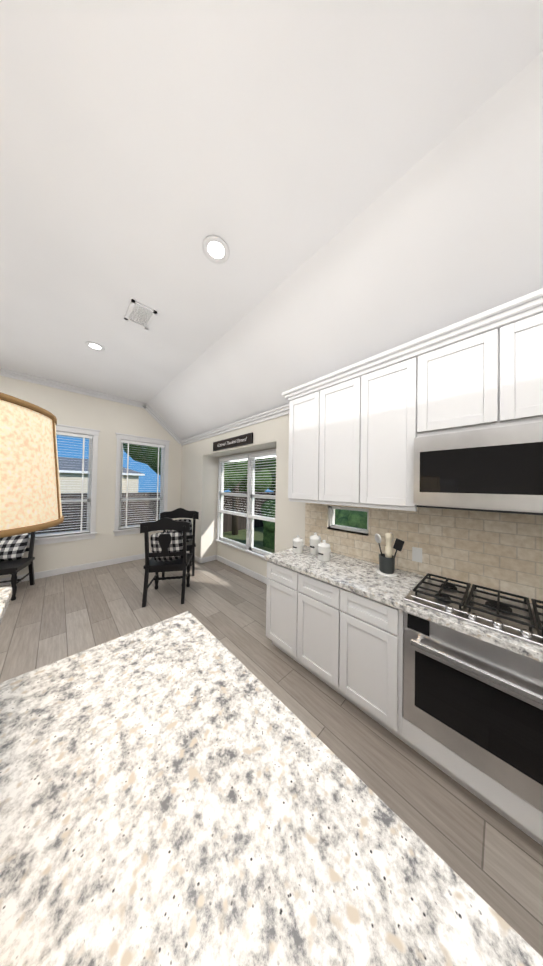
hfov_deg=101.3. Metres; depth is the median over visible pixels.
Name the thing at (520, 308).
crown molding
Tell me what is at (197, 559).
baseboard
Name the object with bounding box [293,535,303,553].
canister
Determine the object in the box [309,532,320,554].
canister
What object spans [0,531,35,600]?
dining chair
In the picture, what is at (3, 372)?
crown molding
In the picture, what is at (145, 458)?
tree
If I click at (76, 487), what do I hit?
neighbor house
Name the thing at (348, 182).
ceiling
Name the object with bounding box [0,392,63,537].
table lamp
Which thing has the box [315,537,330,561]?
canister
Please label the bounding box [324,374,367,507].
upper cabinet
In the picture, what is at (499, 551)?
tile backsplash
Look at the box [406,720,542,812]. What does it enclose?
base cabinet
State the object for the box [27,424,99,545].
window
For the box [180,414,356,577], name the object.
wall
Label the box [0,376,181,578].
wall
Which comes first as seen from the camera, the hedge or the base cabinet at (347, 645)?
the base cabinet at (347, 645)
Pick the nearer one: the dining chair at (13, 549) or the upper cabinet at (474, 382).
the upper cabinet at (474, 382)
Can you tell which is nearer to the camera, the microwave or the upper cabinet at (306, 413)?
the microwave
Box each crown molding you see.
[0,368,181,443]
[180,288,542,445]
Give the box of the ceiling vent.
[124,299,156,328]
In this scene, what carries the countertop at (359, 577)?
on the base cabinet at (451, 751)
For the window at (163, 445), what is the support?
in the wall at (108, 419)
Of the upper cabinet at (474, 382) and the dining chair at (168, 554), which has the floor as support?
the dining chair at (168, 554)
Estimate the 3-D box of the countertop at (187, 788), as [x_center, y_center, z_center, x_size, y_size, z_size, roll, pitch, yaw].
[0.038,0.719,0.151,0.782,0.039,2.254,2,-1,-44]
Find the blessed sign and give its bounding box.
[213,433,252,450]
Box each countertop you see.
[0,611,542,965]
[264,545,542,662]
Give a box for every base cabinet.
[266,561,301,665]
[302,574,349,698]
[346,591,417,746]
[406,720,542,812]
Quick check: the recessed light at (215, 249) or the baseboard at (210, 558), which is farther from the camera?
the baseboard at (210, 558)
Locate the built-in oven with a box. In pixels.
[403,611,542,811]
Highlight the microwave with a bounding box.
[413,422,542,514]
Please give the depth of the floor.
1.82 m
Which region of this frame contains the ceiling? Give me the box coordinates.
[0,0,542,462]
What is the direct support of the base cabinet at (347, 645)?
on the floor
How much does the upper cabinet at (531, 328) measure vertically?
0.585 m
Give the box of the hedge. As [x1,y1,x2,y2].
[261,499,366,549]
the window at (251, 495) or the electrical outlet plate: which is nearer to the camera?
the electrical outlet plate
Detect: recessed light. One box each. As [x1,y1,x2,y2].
[85,341,104,351]
[202,235,229,263]
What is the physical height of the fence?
1.820 m
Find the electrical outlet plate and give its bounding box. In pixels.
[412,547,421,562]
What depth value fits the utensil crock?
1.78 m
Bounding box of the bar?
[0,587,11,623]
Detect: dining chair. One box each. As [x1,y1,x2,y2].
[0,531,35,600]
[140,517,192,606]
[160,508,198,576]
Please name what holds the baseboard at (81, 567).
attached to the wall at (108, 419)
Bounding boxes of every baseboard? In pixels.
[0,552,151,585]
[186,551,201,562]
[202,555,215,562]
[216,555,266,583]
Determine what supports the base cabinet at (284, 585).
on the floor
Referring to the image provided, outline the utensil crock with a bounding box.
[374,532,403,576]
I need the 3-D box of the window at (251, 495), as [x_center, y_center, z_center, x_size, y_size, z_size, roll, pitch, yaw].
[-0.414,0.347,4.087,0.130,1.795,2.110,2,-1,-44]
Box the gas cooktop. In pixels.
[404,573,542,646]
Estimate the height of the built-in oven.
0.645 m
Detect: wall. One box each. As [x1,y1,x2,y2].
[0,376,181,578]
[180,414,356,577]
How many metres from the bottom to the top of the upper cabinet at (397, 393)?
1.070 m
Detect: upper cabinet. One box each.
[288,389,323,503]
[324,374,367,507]
[368,353,427,507]
[428,321,519,435]
[520,312,542,423]
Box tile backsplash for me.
[305,503,542,605]
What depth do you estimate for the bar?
0.81 m
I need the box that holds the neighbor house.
[58,457,144,492]
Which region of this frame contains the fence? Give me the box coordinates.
[28,488,275,534]
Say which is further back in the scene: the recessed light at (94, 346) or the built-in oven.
the recessed light at (94, 346)
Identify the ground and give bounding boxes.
[138,492,274,552]
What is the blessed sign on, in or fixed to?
attached to the wall at (199, 484)
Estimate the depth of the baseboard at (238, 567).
4.11 m
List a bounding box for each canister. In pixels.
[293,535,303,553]
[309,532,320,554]
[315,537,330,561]
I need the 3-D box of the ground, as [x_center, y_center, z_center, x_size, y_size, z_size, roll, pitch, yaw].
[-12.953,2.033,16.526,80.000,0.200,75.000,2,-1,-44]
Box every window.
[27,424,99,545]
[113,433,169,535]
[215,449,275,557]
[329,506,368,533]
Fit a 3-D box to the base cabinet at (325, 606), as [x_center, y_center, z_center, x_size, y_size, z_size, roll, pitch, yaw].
[0.586,1.214,2.005,0.628,0.874,0.524,2,-1,-44]
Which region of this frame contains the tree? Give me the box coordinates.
[123,443,275,534]
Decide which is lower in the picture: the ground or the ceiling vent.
the ground
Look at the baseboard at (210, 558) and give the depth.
4.70 m
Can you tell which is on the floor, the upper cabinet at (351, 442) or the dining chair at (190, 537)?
the dining chair at (190, 537)
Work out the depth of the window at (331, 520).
2.33 m
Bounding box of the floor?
[0,557,542,956]
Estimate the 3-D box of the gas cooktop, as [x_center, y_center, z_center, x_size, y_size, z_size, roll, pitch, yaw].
[1.291,0.709,1.268,0.510,0.054,0.820,2,-1,-44]
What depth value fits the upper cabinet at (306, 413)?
2.26 m

